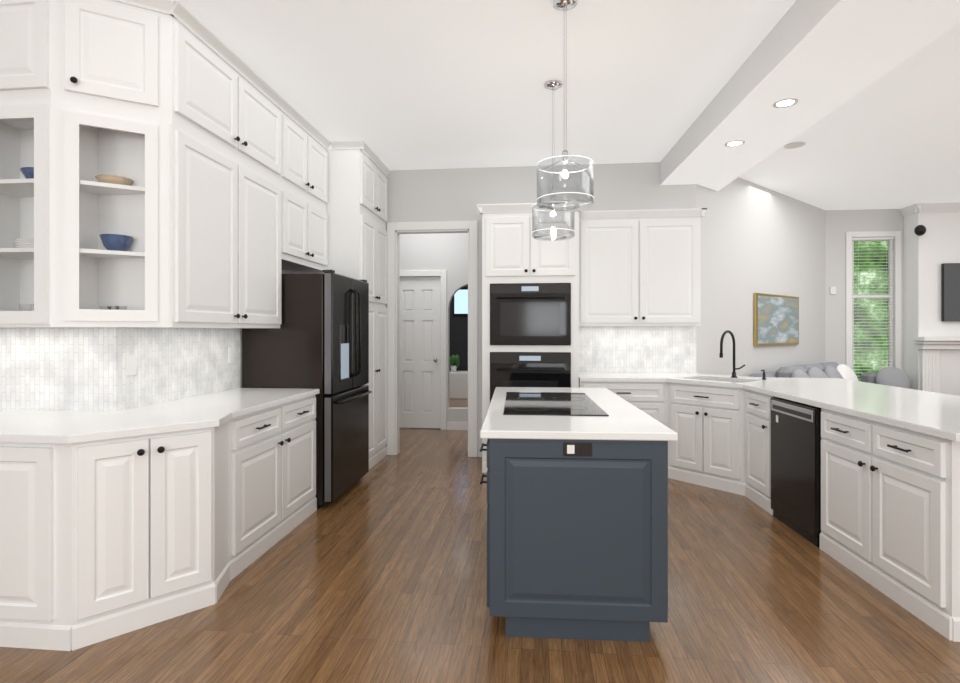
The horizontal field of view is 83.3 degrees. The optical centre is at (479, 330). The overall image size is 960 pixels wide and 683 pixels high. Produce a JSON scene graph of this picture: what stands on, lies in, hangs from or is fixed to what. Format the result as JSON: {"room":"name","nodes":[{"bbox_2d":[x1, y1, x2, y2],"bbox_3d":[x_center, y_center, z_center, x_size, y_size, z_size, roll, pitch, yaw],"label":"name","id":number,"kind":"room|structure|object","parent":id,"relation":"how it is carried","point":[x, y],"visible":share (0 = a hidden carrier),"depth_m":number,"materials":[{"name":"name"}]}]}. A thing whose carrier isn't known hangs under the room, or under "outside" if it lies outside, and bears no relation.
{"room":"kitchen","nodes":[
{"label":"kitchen","id":0,"kind":"room"},
{"bbox_2d":[0,116,35,331],"bbox_3d":[-2.753,-0.570,2.830,0.550,1.100,0.314,0,0,6],"label":"upper cabinet","id":1,"kind":"object","parent":0,"relation":"attached to","point":[17,142],"depth_m":2.89,"materials":[{"name":"white wood"}]},
{"bbox_2d":[0,0,95,131],"bbox_3d":[-2.310,-1.433,2.785,0.480,0.626,0.314,0,0,6],"label":"upper cabinet","id":2,"kind":"object","parent":0,"relation":"attached to","point":[25,25],"depth_m":2.62,"materials":[{"name":"white wood"}]},
{"bbox_2d":[52,0,171,127],"bbox_3d":[-1.864,-1.433,2.753,0.415,0.626,0.300,0,0,6],"label":"upper cabinet","id":3,"kind":"object","parent":0,"relation":"attached to","point":[112,59],"depth_m":2.74,"materials":[{"name":"white wood"}]},
{"bbox_2d":[240,269,293,387],"bbox_3d":[-1.859,-0.200,4.560,0.120,3.100,3.057,0,0,6],"label":"wall","id":4,"kind":"structure","parent":0,"point":[285,272],"depth_m":4.16,"materials":[{"name":"white paint"}]},
{"bbox_2d":[104,112,283,331],"bbox_3d":[-1.732,-0.570,3.487,0.342,1.100,1.272,0,0,6],"label":"upper cabinet","id":5,"kind":"object","parent":4,"relation":"attached to","point":[163,189],"depth_m":2.98,"materials":[{"name":"white wood"}]},
{"bbox_2d":[172,0,283,179],"bbox_3d":[-1.730,-1.433,3.508,0.342,0.626,1.230,0,0,6],"label":"upper cabinet","id":6,"kind":"object","parent":4,"relation":"attached to","point":[214,91],"depth_m":3.32,"materials":[{"name":"white wood"}]},
{"bbox_2d":[284,100,330,271],"bbox_3d":[-1.622,-1.148,4.575,0.342,1.196,0.914,0,0,6],"label":"upper cabinet","id":7,"kind":"object","parent":4,"relation":"attached to","point":[305,154],"depth_m":4.51,"materials":[{"name":"white wood"}]},
{"bbox_2d":[400,233,467,429],"bbox_3d":[-0.849,-0.200,7.478,2.800,3.100,0.132,0,0,6],"label":"wall","id":8,"kind":"structure","parent":0,"point":[448,252],"depth_m":7.38,"materials":[{"name":"white paint"}]},
{"bbox_2d":[400,270,446,429],"bbox_3d":[-0.857,0.260,7.441,0.810,2.180,0.117,0,0,6],"label":"hall door","id":9,"kind":"structure","parent":8,"relation":"in","point":[423,352],"depth_m":7.45,"materials":[{"name":"white wood"}]},
{"bbox_2d":[449,285,467,370],"bbox_3d":[0.133,-0.200,11.304,3.180,3.100,0.120,0,0,6],"label":"wall","id":10,"kind":"structure","parent":0,"point":[458,334],"depth_m":11.29,"materials":[{"name":"black paint"}]},
{"bbox_2d":[453,287,467,314],"bbox_3d":[-0.139,-0.620,11.247,0.850,0.580,0.040,0,0,6],"label":"window","id":11,"kind":"structure","parent":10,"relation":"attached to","point":[460,301],"depth_m":11.25,"materials":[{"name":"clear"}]},
{"bbox_2d":[0,399,959,682],"bbox_3d":[0.942,1.400,4.327,15.400,0.100,15.200,0,0,6],"label":"floor","id":12,"kind":"structure","parent":0,"point":[378,573],"depth_m":2.54,"materials":[{"name":"brown wood"}]},
{"bbox_2d":[0,420,247,650],"bbox_3d":[-2.529,0.910,2.707,2.420,0.880,0.714,0,0,6],"label":"base cabinet","id":13,"kind":"object","parent":12,"relation":"on","point":[94,537],"depth_m":2.35,"materials":[{"name":"white wood"}]},
{"bbox_2d":[0,384,319,447],"bbox_3d":[-2.457,0.455,3.261,2.452,0.031,1.856,0,0,6],"label":"countertop","id":14,"kind":"structure","parent":13,"relation":"on","point":[37,413],"depth_m":2.92,"materials":[{"name":"white stone"}]},
{"bbox_2d":[188,428,215,612],"bbox_3d":[-1.418,0.923,2.568,0.184,0.855,0.210,0,0,6],"label":"base cabinet","id":15,"kind":"object","parent":12,"relation":"on","point":[202,446],"depth_m":2.62,"materials":[{"name":"white wood"}]},
{"bbox_2d":[248,400,316,565],"bbox_3d":[-2.436,0.910,3.624,2.420,0.880,1.130,0,0,6],"label":"base cabinet","id":16,"kind":"object","parent":12,"relation":"on","point":[282,442],"depth_m":3.46,"materials":[{"name":"white wood"}]},
{"bbox_2d":[242,270,371,507],"bbox_3d":[-1.394,0.443,4.554,0.781,1.815,0.904,0,0,6],"label":"fridge","id":17,"kind":"object","parent":12,"relation":"on","point":[318,338],"visible":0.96,"depth_m":4.12,"materials":[{"name":"grey metal"}]},
{"bbox_2d":[294,140,389,469],"bbox_3d":[-1.358,-0.198,5.447,0.687,3.096,0.944,0,0,6],"label":"pantry cabinet","id":18,"kind":"object","parent":12,"relation":"on","point":[357,203],"visible":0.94,"depth_m":5.22,"materials":[{"name":"white wood"}]},
{"bbox_2d":[449,371,467,398],"bbox_3d":[-0.542,1.090,10.996,1.500,0.520,0.530,0,0,6],"label":"console","id":19,"kind":"object","parent":12,"relation":"on","point":[458,384],"visible":0.12,"depth_m":10.72,"materials":[{"name":"white wood"}]},
{"bbox_2d":[449,355,459,371],"bbox_3d":[-0.535,0.654,10.959,0.259,0.348,0.257,0,0,6],"label":"plant","id":20,"kind":"object","parent":19,"relation":"on","point":[454,361],"visible":0.98,"depth_m":10.89,"materials":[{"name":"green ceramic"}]},
{"bbox_2d":[477,202,582,472],"bbox_3d":[0.501,0.074,5.381,1.010,2.552,0.700,0,0,6],"label":"tall cabinet","id":21,"kind":"object","parent":12,"relation":"on","point":[530,310],"visible":0.69,"depth_m":5.09,"materials":[{"name":"white wood"}]},
{"bbox_2d":[480,422,675,641],"bbox_3d":[0.465,0.910,3.240,0.826,0.880,1.819,0,0,4],"label":"kitchen island","id":22,"kind":"object","parent":12,"relation":"on","point":[577,512],"depth_m":2.34,"materials":[{"name":"grey wood"}]},
{"bbox_2d":[480,387,677,440],"bbox_3d":[0.483,0.452,3.248,0.846,0.036,1.840,0,0,4],"label":"island countertop","id":23,"kind":"structure","parent":22,"relation":"on","point":[624,420],"depth_m":2.59,"materials":[{"name":"white stone"}]},
{"bbox_2d":[500,391,607,414],"bbox_3d":[0.418,0.431,3.222,0.540,0.006,0.900,0,0,4],"label":"cooktop","id":24,"kind":"object","parent":23,"relation":"in","point":[515,402],"depth_m":3.15,"materials":[{"name":"black glass"}]},
{"bbox_2d":[579,380,738,493],"bbox_3d":[1.926,0.910,5.018,1.982,0.880,1.134,0,0,6],"label":"base cabinet","id":25,"kind":"object","parent":12,"relation":"on","point":[707,461],"depth_m":4.67,"materials":[{"name":"white wood"}]},
{"bbox_2d":[739,440,772,514],"bbox_3d":[2.487,0.910,4.172,0.735,0.880,0.494,0,0,6],"label":"base cabinet","id":26,"kind":"object","parent":12,"relation":"on","point":[754,455],"depth_m":4.19,"materials":[{"name":"white wood"}]},
{"bbox_2d":[771,397,820,546],"bbox_3d":[2.408,0.916,3.638,0.635,0.868,0.612,0,0,6],"label":"dishwasher","id":27,"kind":"object","parent":12,"relation":"on","point":[796,467],"visible":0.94,"depth_m":3.58,"materials":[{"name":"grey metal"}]},
{"bbox_2d":[748,362,858,380],"bbox_3d":[4.160,0.880,6.508,2.100,0.940,0.920,0,0,-39],"label":"sofa","id":28,"kind":"object","parent":12,"relation":"on","point":[830,370],"visible":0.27,"depth_m":6.38,"materials":[{"name":"grey fabric"}]},
{"bbox_2d":[860,367,909,388],"bbox_3d":[5.643,0.923,7.217,0.530,0.853,1.000,0,0,6],"label":"armchair","id":29,"kind":"object","parent":12,"relation":"on","point":[893,376],"visible":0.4,"depth_m":7.37,"materials":[{"name":"grey fabric"}]},
{"bbox_2d":[820,440,959,641],"bbox_3d":[2.410,0.910,2.825,0.756,0.880,1.042,0,0,6],"label":"base cabinet","id":30,"kind":"object","parent":12,"relation":"on","point":[890,492],"depth_m":2.64,"materials":[{"name":"white wood"}]},
{"bbox_2d":[579,372,959,443],"bbox_3d":[2.053,0.455,3.935,2.454,0.031,3.264,0,0,6],"label":"countertop","id":31,"kind":"structure","parent":30,"relation":"on","point":[850,409],"depth_m":4.21,"materials":[{"name":"white stone"}]},
{"bbox_2d":[683,376,758,383],"bbox_3d":[2.174,0.554,4.886,0.679,0.192,0.679,0,0,6],"label":"sink","id":32,"kind":"object","parent":31,"relation":"in","point":[698,379],"depth_m":4.84,"materials":[{"name":"white ceramic"}]},
{"bbox_2d":[719,330,744,377],"bbox_3d":[2.313,0.214,4.976,0.263,0.440,0.216,0,0,6],"label":"faucet","id":33,"kind":"object","parent":31,"relation":"on","point":[721,349],"visible":1,"depth_m":5.01,"materials":[{"name":"black metal"}]},
{"bbox_2d":[386,162,695,456],"bbox_3d":[0.289,-0.200,5.817,3.900,3.100,0.120,0,0,6],"label":"wall","id":34,"kind":"structure","parent":0,"point":[432,195],"depth_m":5.77,"materials":[{"name":"white paint"}]},
{"bbox_2d":[387,221,477,456],"bbox_3d":[-0.512,0.085,5.889,0.990,2.530,0.141,0,0,6],"label":"door frame","id":35,"kind":"structure","parent":34,"relation":"attached to","point":[395,230],"depth_m":5.85,"materials":[{"name":"white wood"}]},
{"bbox_2d":[579,208,702,327],"bbox_3d":[1.574,-0.615,5.450,1.170,1.130,0.347,0,0,6],"label":"upper cabinet","id":36,"kind":"object","parent":34,"relation":"attached to","point":[638,268],"depth_m":5.28,"materials":[{"name":"white wood"}]},
{"bbox_2d":[174,0,959,209],"bbox_3d":[0.942,-1.800,4.327,15.400,0.100,15.200,0,0,6],"label":"ceiling","id":37,"kind":"structure","parent":0,"point":[416,84],"depth_m":3.85,"materials":[{"name":"white paint"}]},
{"bbox_2d":[532,80,574,240],"bbox_3d":[0.519,-1.204,3.827,0.303,1.089,0.303,0,0,6],"label":"pendant light","id":38,"kind":"object","parent":37,"relation":"hanging from","point":[552,85],"visible":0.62,"depth_m":3.82,"materials":[{"name":"clear glass"}]},
{"bbox_2d":[536,0,593,211],"bbox_3d":[0.452,-1.204,2.869,0.303,1.089,0.303,0,0,6],"label":"pendant light","id":39,"kind":"object","parent":37,"relation":"hanging from","point":[563,5],"visible":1,"depth_m":2.86,"materials":[{"name":"clear glass"}]},
{"bbox_2d":[725,140,744,146],"bbox_3d":[2.050,-1.507,4.346,0.148,0.006,0.148,0,0,-3],"label":"recessed light","id":40,"kind":"object","parent":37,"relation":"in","point":[734,143],"depth_m":4.34,"materials":[{"name":"white"}]},
{"bbox_2d":[773,98,797,107],"bbox_3d":[2.021,-1.507,3.574,0.148,0.006,0.148,0,0,-3],"label":"recessed light","id":41,"kind":"object","parent":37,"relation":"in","point":[786,102],"depth_m":3.57,"materials":[{"name":"white"}]},
{"bbox_2d":[784,141,805,148],"bbox_3d":[2.959,-1.745,5.078,0.178,0.010,0.178,0,0,-39],"label":"recessed light","id":42,"kind":"object","parent":37,"relation":"in","point":[794,144],"depth_m":5.07,"materials":[{"name":"white"}]},
{"bbox_2d":[660,0,959,190],"bbox_3d":[1.911,-1.629,1.315,0.957,0.239,9.143,0,0,6],"label":"ceiling beam","id":43,"kind":"structure","parent":37,"relation":"attached to","point":[819,59],"depth_m":3.24,"materials":[{"name":"white paint"}]},
{"bbox_2d":[696,177,824,376],"bbox_3d":[3.660,-0.200,6.802,3.796,3.100,0.132,0,0,-39],"label":"wall","id":44,"kind":"structure","parent":0,"point":[756,238],"depth_m":6.38,"materials":[{"name":"white paint"}]},
{"bbox_2d":[754,293,798,345],"bbox_3d":[3.728,-0.135,6.761,1.250,0.630,0.035,0,0,-39],"label":"picture","id":45,"kind":"object","parent":44,"relation":"attached to","point":[776,319],"visible":1,"depth_m":6.68,"materials":[{"name":"gold metal"}]},
{"bbox_2d":[825,209,903,370],"bbox_3d":[6.985,-0.200,7.694,4.057,3.100,0.120,0,0,6],"label":"wall","id":46,"kind":"structure","parent":0,"point":[839,224],"depth_m":7.81,"materials":[{"name":"white paint"}]},
{"bbox_2d":[830,287,835,293],"bbox_3d":[5.109,-0.585,7.812,0.080,0.110,0.020,0,0,6],"label":"thermostat","id":47,"kind":"object","parent":46,"relation":"attached to","point":[832,290],"visible":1,"depth_m":7.80,"materials":[{"name":"white plastic"}]},
{"bbox_2d":[846,231,900,378],"bbox_3d":[5.656,-0.285,7.786,0.740,2.290,0.105,0,0,6],"label":"window","id":48,"kind":"structure","parent":46,"relation":"in","point":[850,331],"depth_m":7.78,"materials":[{"name":"white wood"}]},
{"bbox_2d":[852,237,893,379],"bbox_3d":[5.655,-0.286,7.783,0.568,2.124,0.026,0,0,6],"label":"window blinds","id":49,"kind":"object","parent":48,"relation":"attached to","point":[886,262],"visible":0.65,"depth_m":7.78,"materials":[{"name":"white plastic"}]},
{"bbox_2d":[899,202,959,389],"bbox_3d":[7.009,-0.198,7.449,2.060,3.096,0.358,0,0,6],"label":"wall","id":50,"kind":"structure","parent":0,"point":[932,249],"depth_m":7.42,"materials":[{"name":"white paint"}]},
{"bbox_2d":[914,225,925,235],"bbox_3d":[5.994,-1.370,7.359,0.130,0.149,0.143,0,0,6],"label":"speaker","id":51,"kind":"object","parent":50,"relation":"attached to","point":[919,230],"visible":1,"depth_m":7.32,"materials":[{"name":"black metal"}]},
{"bbox_2d":[913,337,959,395],"bbox_3d":[6.975,0.715,7.221,2.060,1.270,0.217,0,0,6],"label":"fireplace mantel","id":52,"kind":"object","parent":50,"relation":"attached to","point":[939,364],"visible":0.58,"depth_m":7.36,"materials":[{"name":"white wood"}]},
{"bbox_2d":[941,263,959,320],"bbox_3d":[7.003,-0.525,7.298,1.400,0.790,0.057,0,0,6],"label":"screen","id":53,"kind":"object","parent":50,"relation":"attached to","point":[950,291],"visible":0.91,"depth_m":7.33,"materials":[{"name":"black"}]},
{"label":"outside","id":54,"kind":"structure","parent":0,"visible":0},
{"bbox_2d":[854,241,887,380],"bbox_3d":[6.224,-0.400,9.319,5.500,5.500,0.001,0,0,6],"label":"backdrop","id":55,"kind":"structure","parent":54,"point":[858,251],"depth_m":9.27,"materials":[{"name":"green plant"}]}
]}

